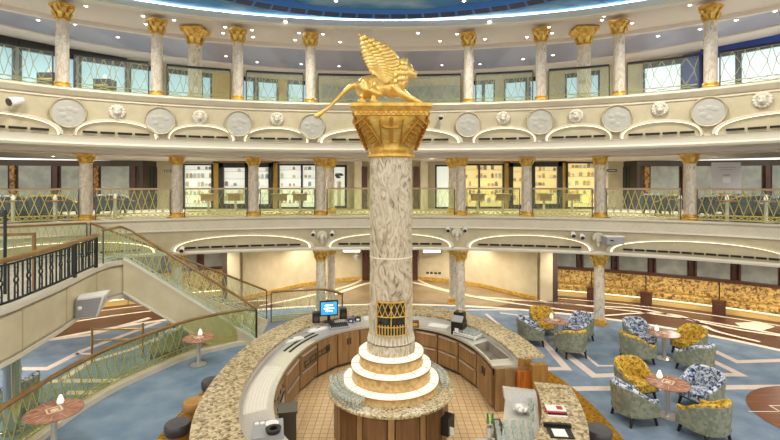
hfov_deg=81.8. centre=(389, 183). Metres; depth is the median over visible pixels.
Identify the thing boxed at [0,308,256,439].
balustrade
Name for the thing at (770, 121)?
trim
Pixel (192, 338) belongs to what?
cocktail table
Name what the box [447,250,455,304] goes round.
column
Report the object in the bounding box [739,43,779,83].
window
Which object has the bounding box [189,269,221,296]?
banquette
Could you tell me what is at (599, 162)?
column
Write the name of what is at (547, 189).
balustrade
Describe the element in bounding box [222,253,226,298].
trim
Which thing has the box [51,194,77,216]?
lounge chair
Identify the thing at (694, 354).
lounge chair
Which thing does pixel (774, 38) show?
trim
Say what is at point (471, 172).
window
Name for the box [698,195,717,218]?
lounge chair
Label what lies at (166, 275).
banquette
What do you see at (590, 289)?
block
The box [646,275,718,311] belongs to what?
banquette
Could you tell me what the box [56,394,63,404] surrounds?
table lamp
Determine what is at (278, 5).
trim
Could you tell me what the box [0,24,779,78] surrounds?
trim
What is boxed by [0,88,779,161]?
decorative frieze
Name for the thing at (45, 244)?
trim
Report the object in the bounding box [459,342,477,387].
base cabinet
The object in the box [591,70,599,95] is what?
window
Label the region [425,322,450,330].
tray
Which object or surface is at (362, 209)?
balustrade
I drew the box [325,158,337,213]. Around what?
column
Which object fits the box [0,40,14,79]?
window
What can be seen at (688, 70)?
window
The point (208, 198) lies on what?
pedestal table
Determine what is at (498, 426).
bin
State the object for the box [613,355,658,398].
lounge chair
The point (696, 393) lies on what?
seat cushion
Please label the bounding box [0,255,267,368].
staircase
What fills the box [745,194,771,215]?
lounge chair
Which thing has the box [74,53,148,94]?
balustrade
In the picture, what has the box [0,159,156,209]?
wall
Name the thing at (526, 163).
column
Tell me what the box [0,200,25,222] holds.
cocktail table
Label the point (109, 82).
base cabinet
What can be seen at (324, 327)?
tray cover
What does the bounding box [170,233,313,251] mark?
trim
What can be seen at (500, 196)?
pedestal table
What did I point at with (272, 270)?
wall
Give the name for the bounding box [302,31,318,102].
column
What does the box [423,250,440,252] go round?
light panel
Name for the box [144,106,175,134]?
medallion
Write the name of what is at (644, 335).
seat cushion
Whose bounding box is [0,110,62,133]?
trim
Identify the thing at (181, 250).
stage light
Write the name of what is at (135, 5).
trim
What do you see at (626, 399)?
lounge chair
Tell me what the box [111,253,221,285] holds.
wall
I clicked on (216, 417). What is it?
countertop
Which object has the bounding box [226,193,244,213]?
pedestal table
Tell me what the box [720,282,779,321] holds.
banquette
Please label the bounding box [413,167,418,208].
door
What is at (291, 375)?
base cabinet
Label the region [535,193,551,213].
pedestal table
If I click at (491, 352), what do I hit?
sink
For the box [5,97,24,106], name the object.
stage light
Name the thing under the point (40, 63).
window
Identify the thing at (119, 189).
balustrade
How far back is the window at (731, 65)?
15.69 m
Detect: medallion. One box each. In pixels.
[49,97,86,128]
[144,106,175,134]
[225,110,252,137]
[299,114,324,139]
[455,112,480,137]
[526,108,553,134]
[601,104,632,132]
[690,96,727,127]
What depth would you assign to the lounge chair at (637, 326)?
13.16 m
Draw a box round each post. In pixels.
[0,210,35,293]
[0,357,22,436]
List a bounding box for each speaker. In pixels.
[312,311,319,322]
[339,307,346,318]
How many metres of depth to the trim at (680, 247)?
13.73 m
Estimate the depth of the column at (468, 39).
14.56 m
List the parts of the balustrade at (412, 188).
handrail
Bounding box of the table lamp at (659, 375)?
[656,370,662,378]
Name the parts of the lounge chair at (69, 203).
backrest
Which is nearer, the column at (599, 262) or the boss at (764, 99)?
the boss at (764, 99)
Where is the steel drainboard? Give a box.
[502,386,538,439]
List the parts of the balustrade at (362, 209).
handrail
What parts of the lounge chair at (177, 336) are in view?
backrest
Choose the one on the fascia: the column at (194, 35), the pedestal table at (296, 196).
the pedestal table at (296, 196)
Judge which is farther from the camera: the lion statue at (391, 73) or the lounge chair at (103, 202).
the lounge chair at (103, 202)
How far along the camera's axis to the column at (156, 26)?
13.33 m
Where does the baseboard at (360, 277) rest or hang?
attached to the wall at (272, 270)
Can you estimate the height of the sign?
0.120 m
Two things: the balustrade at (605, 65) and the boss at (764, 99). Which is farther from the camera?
the balustrade at (605, 65)
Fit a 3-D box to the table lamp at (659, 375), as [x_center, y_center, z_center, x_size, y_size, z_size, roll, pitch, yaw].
[5.600,3.950,9.350,0.120,0.180,0.117,0,0,0]
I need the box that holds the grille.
[376,301,405,336]
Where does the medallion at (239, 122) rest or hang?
attached to the decorative frieze
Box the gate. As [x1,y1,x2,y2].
[494,362,547,411]
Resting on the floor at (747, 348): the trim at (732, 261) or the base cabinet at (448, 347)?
the base cabinet at (448, 347)
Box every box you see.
[413,320,418,327]
[441,411,453,436]
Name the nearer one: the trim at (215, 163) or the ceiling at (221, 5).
the ceiling at (221, 5)
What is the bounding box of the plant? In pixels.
[335,173,342,205]
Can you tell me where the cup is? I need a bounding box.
[486,425,493,437]
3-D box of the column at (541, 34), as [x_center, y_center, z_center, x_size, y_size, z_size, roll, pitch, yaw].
[4.787,-3.730,14.256,0.535,2.340,0.535,0,0,39]
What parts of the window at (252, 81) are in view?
pane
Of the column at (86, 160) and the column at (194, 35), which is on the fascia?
the column at (86, 160)
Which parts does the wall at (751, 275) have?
mirror panel, post, mirror panel, post, mirror panel, post, mirror panel, post, mirror panel, post, mirror panel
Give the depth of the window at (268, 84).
19.86 m
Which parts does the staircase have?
moulding, moulding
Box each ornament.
[316,231,327,243]
[451,228,462,240]
[592,232,602,246]
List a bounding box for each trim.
[0,4,779,50]
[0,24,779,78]
[0,35,17,43]
[0,79,779,109]
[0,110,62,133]
[0,131,779,153]
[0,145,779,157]
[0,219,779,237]
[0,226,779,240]
[0,240,159,260]
[0,246,779,267]
[18,39,126,62]
[73,119,158,138]
[78,0,701,29]
[138,0,641,20]
[167,123,234,140]
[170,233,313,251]
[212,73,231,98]
[213,161,566,208]
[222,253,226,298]
[225,0,554,18]
[227,252,240,300]
[243,126,308,141]
[279,79,285,100]
[317,127,462,142]
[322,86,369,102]
[325,161,607,208]
[326,232,453,246]
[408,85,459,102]
[466,233,593,250]
[472,126,536,141]
[539,252,552,300]
[545,123,612,140]
[553,253,557,298]
[606,239,779,262]
[619,119,703,138]
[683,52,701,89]
[701,34,779,55]
[712,110,779,134]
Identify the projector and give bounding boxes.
[601,235,624,244]
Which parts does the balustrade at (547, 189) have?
handrail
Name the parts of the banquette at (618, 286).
seat, backrest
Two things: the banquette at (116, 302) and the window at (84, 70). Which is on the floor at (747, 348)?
the banquette at (116, 302)
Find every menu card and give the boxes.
[543,406,565,413]
[545,404,566,411]
[547,413,567,417]
[548,412,567,415]
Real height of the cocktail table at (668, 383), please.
0.713 m
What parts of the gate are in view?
panel, flap door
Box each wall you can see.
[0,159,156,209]
[15,39,700,102]
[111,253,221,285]
[157,162,622,208]
[241,250,361,297]
[418,250,538,299]
[558,253,779,298]
[623,159,779,209]
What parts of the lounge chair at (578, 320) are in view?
backrest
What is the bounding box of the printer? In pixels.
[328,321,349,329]
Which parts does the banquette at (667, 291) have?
seat, backrest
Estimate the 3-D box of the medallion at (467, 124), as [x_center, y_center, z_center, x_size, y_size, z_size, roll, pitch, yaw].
[2.489,-1.889,14.363,0.840,0.840,0.085,0,0,8]
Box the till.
[451,308,466,334]
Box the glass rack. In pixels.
[453,328,481,340]
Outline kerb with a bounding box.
[22,341,251,439]
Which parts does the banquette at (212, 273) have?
seat, backrest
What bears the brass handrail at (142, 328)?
on the floor at (747, 348)
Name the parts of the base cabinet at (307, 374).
drawer, drawer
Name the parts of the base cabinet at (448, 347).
drawer, drawer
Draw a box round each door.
[362,167,366,208]
[362,250,368,279]
[412,250,417,279]
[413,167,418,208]
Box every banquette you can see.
[104,298,127,306]
[128,271,188,303]
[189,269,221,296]
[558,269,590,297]
[592,271,644,302]
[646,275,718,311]
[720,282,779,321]
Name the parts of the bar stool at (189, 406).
seat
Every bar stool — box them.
[164,416,191,439]
[182,396,201,423]
[201,376,215,395]
[587,422,612,439]
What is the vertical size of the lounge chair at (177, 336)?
0.796 m
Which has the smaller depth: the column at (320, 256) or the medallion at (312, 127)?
the medallion at (312, 127)
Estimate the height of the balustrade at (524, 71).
1.000 m
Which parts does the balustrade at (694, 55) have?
post, handrail, post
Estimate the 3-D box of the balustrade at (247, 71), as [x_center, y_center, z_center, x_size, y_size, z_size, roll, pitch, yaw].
[-3.673,-3.090,14.387,1.796,1.000,0.138,0,0,-11]
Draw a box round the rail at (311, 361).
[304,346,328,367]
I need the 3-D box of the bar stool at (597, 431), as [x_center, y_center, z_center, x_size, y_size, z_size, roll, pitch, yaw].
[3.373,4.335,7.280,0.420,0.785,0.420,0,0,0]
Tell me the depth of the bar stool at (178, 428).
7.35 m
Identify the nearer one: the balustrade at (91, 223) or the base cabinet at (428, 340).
the base cabinet at (428, 340)
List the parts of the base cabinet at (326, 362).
door, door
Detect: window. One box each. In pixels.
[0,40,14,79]
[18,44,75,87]
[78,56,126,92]
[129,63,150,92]
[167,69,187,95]
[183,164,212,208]
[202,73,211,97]
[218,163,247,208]
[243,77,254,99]
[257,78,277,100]
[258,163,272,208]
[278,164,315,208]
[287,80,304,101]
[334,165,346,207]
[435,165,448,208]
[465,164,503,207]
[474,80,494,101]
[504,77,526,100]
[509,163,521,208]
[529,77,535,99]
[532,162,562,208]
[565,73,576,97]
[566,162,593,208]
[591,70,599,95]
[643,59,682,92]
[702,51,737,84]
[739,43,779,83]
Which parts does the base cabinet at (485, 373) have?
door, door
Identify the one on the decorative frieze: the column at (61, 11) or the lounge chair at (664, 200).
the column at (61, 11)
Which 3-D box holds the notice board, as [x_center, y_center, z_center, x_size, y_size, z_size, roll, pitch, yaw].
[12.992,0.164,17.402,1.120,1.992,0.065,0,0,0]
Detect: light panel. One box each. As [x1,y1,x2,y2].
[342,250,360,252]
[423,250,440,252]
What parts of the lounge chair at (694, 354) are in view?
backrest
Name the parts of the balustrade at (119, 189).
post, handrail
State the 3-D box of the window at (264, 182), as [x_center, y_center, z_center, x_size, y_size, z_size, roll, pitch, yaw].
[-5.973,0.080,21.050,1.027,2.120,0.260,0,0,0]
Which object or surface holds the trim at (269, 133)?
attached to the decorative frieze
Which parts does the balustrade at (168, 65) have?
post, handrail, post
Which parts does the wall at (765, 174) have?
wall panel, post, wall panel, wall panel, post, wall panel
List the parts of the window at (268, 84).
pane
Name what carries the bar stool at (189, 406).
on the floor at (747, 348)
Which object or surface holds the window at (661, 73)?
in the wall at (558, 82)
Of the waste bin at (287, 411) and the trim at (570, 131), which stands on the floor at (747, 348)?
the waste bin at (287, 411)
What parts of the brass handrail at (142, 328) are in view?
post, rail, rail, post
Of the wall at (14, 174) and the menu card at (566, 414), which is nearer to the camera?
the menu card at (566, 414)
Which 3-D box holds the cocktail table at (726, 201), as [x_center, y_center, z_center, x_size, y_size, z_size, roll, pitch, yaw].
[10.185,0.824,13.600,0.600,0.673,0.600,0,0,0]
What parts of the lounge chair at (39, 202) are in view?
backrest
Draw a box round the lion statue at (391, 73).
[314,33,421,117]
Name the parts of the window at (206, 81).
pane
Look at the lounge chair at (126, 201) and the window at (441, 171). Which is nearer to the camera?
the lounge chair at (126, 201)
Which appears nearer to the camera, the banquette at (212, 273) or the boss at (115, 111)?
the boss at (115, 111)
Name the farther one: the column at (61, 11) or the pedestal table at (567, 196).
the pedestal table at (567, 196)
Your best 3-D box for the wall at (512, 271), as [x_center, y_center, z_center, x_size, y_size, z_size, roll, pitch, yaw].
[3.820,3.515,20.691,6.388,2.450,0.800,0,0,40]
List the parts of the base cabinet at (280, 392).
door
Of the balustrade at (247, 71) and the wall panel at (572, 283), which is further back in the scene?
the wall panel at (572, 283)
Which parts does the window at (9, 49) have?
pane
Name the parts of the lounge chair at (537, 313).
backrest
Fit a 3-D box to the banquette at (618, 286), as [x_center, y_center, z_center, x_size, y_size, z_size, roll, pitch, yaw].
[9.379,4.220,18.495,1.983,1.040,0.746,0,0,26]
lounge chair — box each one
[0,195,19,215]
[0,370,40,412]
[9,194,29,215]
[28,195,58,218]
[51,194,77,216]
[94,194,119,216]
[110,194,135,214]
[150,324,182,358]
[516,314,544,346]
[529,305,557,330]
[553,329,587,359]
[563,311,594,340]
[610,376,659,428]
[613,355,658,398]
[619,330,656,364]
[622,316,656,344]
[640,194,663,214]
[653,194,678,215]
[670,323,708,352]
[674,343,715,368]
[675,364,726,403]
[675,399,732,439]
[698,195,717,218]
[709,194,734,214]
[721,195,752,217]
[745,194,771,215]
[759,195,779,217]
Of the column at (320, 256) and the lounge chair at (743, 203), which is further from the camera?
the column at (320, 256)
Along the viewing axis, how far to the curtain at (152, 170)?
20.98 m
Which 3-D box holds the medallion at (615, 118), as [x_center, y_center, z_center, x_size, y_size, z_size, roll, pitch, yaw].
[6.668,-1.916,13.226,0.840,0.840,0.086,0,0,24]
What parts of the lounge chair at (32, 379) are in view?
backrest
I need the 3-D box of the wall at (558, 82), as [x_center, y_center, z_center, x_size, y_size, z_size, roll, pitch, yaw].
[0.000,-3.780,14.946,29.984,2.440,12.307,0,0,0]
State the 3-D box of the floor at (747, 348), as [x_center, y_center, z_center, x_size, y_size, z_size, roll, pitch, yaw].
[0.000,4.793,9.000,60.000,0.134,40.000,0,0,0]
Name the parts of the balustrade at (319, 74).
handrail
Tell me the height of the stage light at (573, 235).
0.214 m
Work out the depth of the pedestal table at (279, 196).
17.39 m
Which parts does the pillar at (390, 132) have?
niche panel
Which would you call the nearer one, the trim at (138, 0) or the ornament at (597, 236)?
the trim at (138, 0)
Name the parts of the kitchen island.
door, door, door, door, door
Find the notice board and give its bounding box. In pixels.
[711,162,740,195]
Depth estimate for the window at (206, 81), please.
18.90 m
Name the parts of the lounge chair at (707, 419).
backrest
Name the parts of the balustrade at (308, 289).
handrail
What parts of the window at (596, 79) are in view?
pane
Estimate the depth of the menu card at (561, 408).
7.20 m
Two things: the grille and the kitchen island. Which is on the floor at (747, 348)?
the kitchen island
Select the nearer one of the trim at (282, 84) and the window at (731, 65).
the window at (731, 65)
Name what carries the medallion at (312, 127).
attached to the decorative frieze
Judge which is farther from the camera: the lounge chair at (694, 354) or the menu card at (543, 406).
the lounge chair at (694, 354)
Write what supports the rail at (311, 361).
attached to the base cabinet at (326, 362)
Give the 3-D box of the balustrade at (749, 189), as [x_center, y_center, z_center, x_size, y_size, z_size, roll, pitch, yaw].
[10.739,0.630,12.945,3.167,1.000,0.243,0,0,39]
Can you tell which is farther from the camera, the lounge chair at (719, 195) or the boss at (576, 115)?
the lounge chair at (719, 195)
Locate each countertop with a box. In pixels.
[189,305,544,439]
[238,316,517,439]
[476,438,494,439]
[534,381,589,439]
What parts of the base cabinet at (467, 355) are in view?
drawer, drawer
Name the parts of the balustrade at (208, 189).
handrail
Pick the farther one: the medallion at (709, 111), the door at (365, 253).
the door at (365, 253)
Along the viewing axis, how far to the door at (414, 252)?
22.15 m
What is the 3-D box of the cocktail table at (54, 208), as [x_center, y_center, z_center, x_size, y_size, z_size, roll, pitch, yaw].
[-10.124,0.824,13.600,0.600,0.673,0.600,0,0,0]
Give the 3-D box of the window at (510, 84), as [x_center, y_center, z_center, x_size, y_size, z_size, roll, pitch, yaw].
[5.522,-3.620,19.809,0.980,2.040,0.157,0,0,19]
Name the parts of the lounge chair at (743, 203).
backrest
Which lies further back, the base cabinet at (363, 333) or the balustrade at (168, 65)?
the balustrade at (168, 65)
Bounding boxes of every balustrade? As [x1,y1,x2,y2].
[0,41,53,85]
[0,188,78,222]
[0,222,86,262]
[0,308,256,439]
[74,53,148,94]
[90,222,266,318]
[95,188,170,219]
[101,226,256,335]
[166,64,230,99]
[184,188,247,217]
[246,70,303,101]
[260,188,314,215]
[271,288,343,321]
[318,73,460,102]
[327,188,369,214]
[412,188,454,214]
[466,188,519,215]
[475,70,532,101]
[532,188,592,217]
[548,64,609,99]
[606,188,680,219]
[627,54,698,94]
[697,188,779,222]
[719,41,779,85]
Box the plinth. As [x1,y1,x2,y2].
[343,341,438,407]
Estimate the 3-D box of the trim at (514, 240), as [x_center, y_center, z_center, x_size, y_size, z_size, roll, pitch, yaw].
[4.753,1.970,15.486,4.221,0.520,0.231,0,0,13]
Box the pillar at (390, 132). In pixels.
[350,102,431,346]
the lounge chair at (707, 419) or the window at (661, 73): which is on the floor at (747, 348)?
the lounge chair at (707, 419)
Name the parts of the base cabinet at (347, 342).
door, door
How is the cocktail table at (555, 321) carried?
on the floor at (747, 348)
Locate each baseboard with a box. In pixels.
[243,276,361,299]
[418,276,536,299]
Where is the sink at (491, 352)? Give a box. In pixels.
[472,340,511,367]
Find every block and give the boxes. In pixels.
[586,286,593,299]
[640,291,652,305]
[711,299,725,315]
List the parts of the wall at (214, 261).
mirror panel, post, mirror panel, post, mirror panel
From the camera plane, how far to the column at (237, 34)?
14.10 m
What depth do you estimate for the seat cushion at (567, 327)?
13.67 m
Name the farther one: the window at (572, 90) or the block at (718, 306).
the window at (572, 90)
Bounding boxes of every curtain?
[149,167,156,206]
[623,167,630,206]
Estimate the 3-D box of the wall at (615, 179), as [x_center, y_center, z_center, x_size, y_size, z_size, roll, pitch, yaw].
[0.000,0.050,21.350,22.027,2.220,0.300,0,0,0]
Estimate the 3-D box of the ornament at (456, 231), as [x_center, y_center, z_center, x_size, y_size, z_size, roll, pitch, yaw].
[2.371,1.785,15.895,0.398,0.500,0.140,0,0,0]
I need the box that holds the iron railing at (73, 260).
[0,234,98,305]
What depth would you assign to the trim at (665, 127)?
12.76 m
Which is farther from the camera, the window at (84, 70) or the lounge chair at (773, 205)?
the window at (84, 70)
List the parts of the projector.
casing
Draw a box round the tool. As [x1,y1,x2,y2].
[491,413,493,427]
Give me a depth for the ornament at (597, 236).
14.87 m
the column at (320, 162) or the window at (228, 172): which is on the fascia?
the column at (320, 162)
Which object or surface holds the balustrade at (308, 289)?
on the floor at (747, 348)
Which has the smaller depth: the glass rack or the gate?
the gate
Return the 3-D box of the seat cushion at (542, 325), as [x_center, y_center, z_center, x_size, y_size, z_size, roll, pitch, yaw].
[4.854,4.414,14.244,0.505,0.183,0.583,0,0,-4]
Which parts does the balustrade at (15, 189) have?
handrail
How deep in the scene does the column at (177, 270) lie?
15.03 m
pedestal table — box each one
[199,193,217,213]
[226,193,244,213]
[271,193,288,213]
[291,193,307,213]
[469,193,485,213]
[494,193,511,213]
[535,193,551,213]
[562,193,581,213]
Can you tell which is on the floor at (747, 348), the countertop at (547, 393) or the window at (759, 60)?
the countertop at (547, 393)
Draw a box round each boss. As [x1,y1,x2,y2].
[108,104,125,118]
[192,110,207,122]
[270,112,283,125]
[496,111,509,124]
[568,109,583,122]
[651,101,668,115]
[752,91,773,107]
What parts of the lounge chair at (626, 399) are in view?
backrest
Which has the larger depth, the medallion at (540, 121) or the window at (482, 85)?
the window at (482, 85)
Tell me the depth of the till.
11.35 m
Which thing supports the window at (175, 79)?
in the wall at (558, 82)
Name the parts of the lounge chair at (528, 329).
backrest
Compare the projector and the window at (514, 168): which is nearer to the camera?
the projector
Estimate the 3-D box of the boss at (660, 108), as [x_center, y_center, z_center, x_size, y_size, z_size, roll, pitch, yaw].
[7.651,-2.131,12.759,0.349,0.424,0.309,0,0,-11]
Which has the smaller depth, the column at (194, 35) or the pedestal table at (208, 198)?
the column at (194, 35)
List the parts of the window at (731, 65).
pane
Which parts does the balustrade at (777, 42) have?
post, handrail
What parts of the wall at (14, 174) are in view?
wall panel, wall panel, post, wall panel, wall panel, post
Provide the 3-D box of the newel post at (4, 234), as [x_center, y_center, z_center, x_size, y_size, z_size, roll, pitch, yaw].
[-8.301,1.390,9.373,1.549,1.720,0.402,0,0,0]
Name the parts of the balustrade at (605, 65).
post, handrail, post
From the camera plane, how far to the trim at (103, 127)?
12.72 m
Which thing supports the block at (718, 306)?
on the floor at (747, 348)
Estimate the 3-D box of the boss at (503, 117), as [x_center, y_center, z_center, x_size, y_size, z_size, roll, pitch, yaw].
[3.567,-2.088,14.208,0.309,0.424,0.349,0,0,-39]
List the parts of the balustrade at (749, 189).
handrail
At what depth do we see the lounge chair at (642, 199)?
17.13 m
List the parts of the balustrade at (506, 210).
handrail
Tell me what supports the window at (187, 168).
in the wall at (615, 179)
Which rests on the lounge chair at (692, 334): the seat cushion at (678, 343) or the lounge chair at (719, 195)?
the seat cushion at (678, 343)
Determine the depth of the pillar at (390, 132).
8.02 m
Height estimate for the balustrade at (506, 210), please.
1.000 m
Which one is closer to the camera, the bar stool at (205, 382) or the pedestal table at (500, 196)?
the bar stool at (205, 382)
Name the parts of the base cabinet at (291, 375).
drawer, handle, handle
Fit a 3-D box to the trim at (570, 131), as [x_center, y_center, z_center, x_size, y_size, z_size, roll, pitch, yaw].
[5.698,-1.580,13.627,1.923,0.500,0.149,0,0,19]
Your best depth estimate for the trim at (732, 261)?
15.14 m
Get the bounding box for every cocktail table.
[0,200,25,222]
[22,398,84,439]
[43,200,66,221]
[104,199,124,219]
[182,332,213,367]
[543,317,567,345]
[645,374,690,420]
[647,328,681,361]
[670,199,682,216]
[715,200,737,221]
[753,200,778,222]
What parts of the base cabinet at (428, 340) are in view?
drawer, drawer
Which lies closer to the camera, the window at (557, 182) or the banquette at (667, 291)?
the banquette at (667, 291)
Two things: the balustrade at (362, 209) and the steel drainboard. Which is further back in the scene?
the balustrade at (362, 209)
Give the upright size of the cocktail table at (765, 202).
0.673 m
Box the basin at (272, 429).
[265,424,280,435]
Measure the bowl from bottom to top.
0.090 m
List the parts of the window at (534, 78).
pane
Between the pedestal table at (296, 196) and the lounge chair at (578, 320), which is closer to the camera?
the lounge chair at (578, 320)
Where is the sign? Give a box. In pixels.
[607,169,616,171]
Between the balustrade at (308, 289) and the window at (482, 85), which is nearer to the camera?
the balustrade at (308, 289)
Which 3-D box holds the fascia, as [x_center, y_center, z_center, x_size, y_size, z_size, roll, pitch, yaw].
[0.000,1.725,19.153,51.734,1.130,19.896,0,0,0]
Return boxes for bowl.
[512,403,529,413]
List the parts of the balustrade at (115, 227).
post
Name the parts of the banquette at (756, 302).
seat, backrest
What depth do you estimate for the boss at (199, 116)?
13.55 m
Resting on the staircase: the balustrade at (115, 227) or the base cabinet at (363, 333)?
the balustrade at (115, 227)
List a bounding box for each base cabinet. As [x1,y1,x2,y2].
[36,72,54,83]
[93,79,116,90]
[274,376,284,417]
[283,357,299,401]
[298,343,316,390]
[314,334,336,377]
[335,329,358,367]
[359,328,368,346]
[415,329,443,365]
[438,334,464,374]
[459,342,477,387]
[477,354,493,407]
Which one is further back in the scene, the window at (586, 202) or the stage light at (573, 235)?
the window at (586, 202)
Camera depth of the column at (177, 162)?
14.98 m
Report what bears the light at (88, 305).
attached to the staircase
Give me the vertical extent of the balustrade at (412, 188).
1.000 m
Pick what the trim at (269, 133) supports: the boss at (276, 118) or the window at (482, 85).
the boss at (276, 118)
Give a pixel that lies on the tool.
(492, 416)
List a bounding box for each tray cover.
[286,336,303,343]
[307,325,328,332]
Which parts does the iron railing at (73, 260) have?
handrail, post, post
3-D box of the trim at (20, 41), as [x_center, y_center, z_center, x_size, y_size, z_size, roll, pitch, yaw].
[-11.275,-4.730,16.178,0.229,0.180,3.237,0,0,44]
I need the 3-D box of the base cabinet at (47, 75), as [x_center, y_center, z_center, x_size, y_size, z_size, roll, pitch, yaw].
[-9.752,-2.860,12.899,0.500,0.600,0.365,0,0,0]
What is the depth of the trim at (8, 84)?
13.18 m
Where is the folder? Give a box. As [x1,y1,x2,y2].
[543,422,574,438]
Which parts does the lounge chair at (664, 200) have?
backrest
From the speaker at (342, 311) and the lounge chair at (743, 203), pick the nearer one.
the speaker at (342, 311)
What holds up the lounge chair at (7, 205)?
on the floor at (21, 213)
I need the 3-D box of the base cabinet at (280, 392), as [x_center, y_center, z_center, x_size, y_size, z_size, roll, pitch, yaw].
[-2.325,4.285,8.501,0.540,0.880,1.284,0,0,-4]
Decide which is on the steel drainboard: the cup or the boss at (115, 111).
the cup
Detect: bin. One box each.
[277,401,297,439]
[493,419,502,439]
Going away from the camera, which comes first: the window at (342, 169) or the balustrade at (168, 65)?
the balustrade at (168, 65)
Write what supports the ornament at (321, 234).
attached to the fascia
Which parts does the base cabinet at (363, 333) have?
door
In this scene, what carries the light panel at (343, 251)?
attached to the wall at (272, 270)
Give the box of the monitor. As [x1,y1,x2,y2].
[320,300,337,322]
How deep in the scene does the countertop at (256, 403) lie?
9.48 m
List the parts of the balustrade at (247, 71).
handrail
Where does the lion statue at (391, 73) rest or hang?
on the pillar at (390, 132)
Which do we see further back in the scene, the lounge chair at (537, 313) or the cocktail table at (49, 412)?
the lounge chair at (537, 313)
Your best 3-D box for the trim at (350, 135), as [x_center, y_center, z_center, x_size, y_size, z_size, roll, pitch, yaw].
[0.000,-1.605,14.489,4.698,0.550,0.263,0,0,0]
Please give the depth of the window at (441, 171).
21.14 m
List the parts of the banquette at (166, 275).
backrest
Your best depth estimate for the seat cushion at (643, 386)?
9.78 m
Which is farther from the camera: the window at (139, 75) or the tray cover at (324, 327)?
the window at (139, 75)
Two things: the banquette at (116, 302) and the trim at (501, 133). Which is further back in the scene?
the banquette at (116, 302)
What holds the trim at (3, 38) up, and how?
attached to the wall at (558, 82)
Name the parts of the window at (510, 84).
pane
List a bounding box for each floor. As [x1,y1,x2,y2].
[0,211,779,223]
[0,273,779,439]
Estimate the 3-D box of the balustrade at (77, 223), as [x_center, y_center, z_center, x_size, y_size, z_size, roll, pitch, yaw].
[-10.416,1.670,12.348,0.250,1.040,3.560,0,0,44]
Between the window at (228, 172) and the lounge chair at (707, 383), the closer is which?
the lounge chair at (707, 383)
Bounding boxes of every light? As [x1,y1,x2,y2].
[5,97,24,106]
[76,290,109,318]
[179,246,184,252]
[570,231,575,237]
[579,233,584,239]
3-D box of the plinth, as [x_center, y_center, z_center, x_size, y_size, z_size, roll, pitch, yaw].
[0.020,3.320,8.400,1.781,0.840,1.781,0,0,42]
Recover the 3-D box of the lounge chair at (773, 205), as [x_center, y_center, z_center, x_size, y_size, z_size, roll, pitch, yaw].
[13.052,0.768,15.173,0.807,0.796,0.757,0,0,-27]
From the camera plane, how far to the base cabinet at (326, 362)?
11.19 m
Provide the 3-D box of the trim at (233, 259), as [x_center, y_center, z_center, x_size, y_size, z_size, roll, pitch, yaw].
[-6.350,3.520,18.500,0.500,2.440,0.500,0,0,0]
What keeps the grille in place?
attached to the pillar at (390, 132)
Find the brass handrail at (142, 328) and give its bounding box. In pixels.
[91,323,143,363]
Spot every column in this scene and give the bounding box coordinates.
[48,0,75,87]
[72,153,98,220]
[146,16,167,95]
[165,155,186,217]
[166,255,186,324]
[179,26,209,96]
[228,26,246,99]
[244,157,262,216]
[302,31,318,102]
[313,157,328,215]
[313,250,328,310]
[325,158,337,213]
[326,250,336,299]
[445,158,455,213]
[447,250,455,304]
[452,250,467,312]
[453,157,468,215]
[460,31,476,102]
[517,157,535,216]
[532,26,550,99]
[569,26,599,96]
[588,254,609,326]
[589,155,611,217]
[608,17,629,95]
[677,153,703,220]
[697,2,723,87]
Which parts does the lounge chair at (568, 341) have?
backrest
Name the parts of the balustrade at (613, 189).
handrail, post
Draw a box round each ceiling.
[0,0,779,46]
[0,10,779,70]
[145,0,634,19]
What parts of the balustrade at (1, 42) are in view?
handrail, post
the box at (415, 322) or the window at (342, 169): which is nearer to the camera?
the box at (415, 322)
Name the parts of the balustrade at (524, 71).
handrail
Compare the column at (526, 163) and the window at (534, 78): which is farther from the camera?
the window at (534, 78)
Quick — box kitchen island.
[328,367,453,439]
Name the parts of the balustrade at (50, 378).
post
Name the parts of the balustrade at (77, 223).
handrail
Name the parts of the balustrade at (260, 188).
handrail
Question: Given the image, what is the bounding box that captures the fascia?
[0,209,779,260]
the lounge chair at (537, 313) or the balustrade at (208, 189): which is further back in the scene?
the balustrade at (208, 189)
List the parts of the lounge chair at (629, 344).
backrest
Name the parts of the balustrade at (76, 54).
post, handrail, post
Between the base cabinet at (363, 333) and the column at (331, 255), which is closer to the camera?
the base cabinet at (363, 333)
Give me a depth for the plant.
21.03 m
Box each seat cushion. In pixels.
[538,319,553,328]
[565,325,581,330]
[628,375,655,392]
[635,331,654,342]
[672,339,692,348]
[679,385,709,402]
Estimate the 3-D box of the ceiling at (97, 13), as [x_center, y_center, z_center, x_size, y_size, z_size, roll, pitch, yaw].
[0.000,-5.000,8.400,25.190,0.001,16.000,0,0,0]

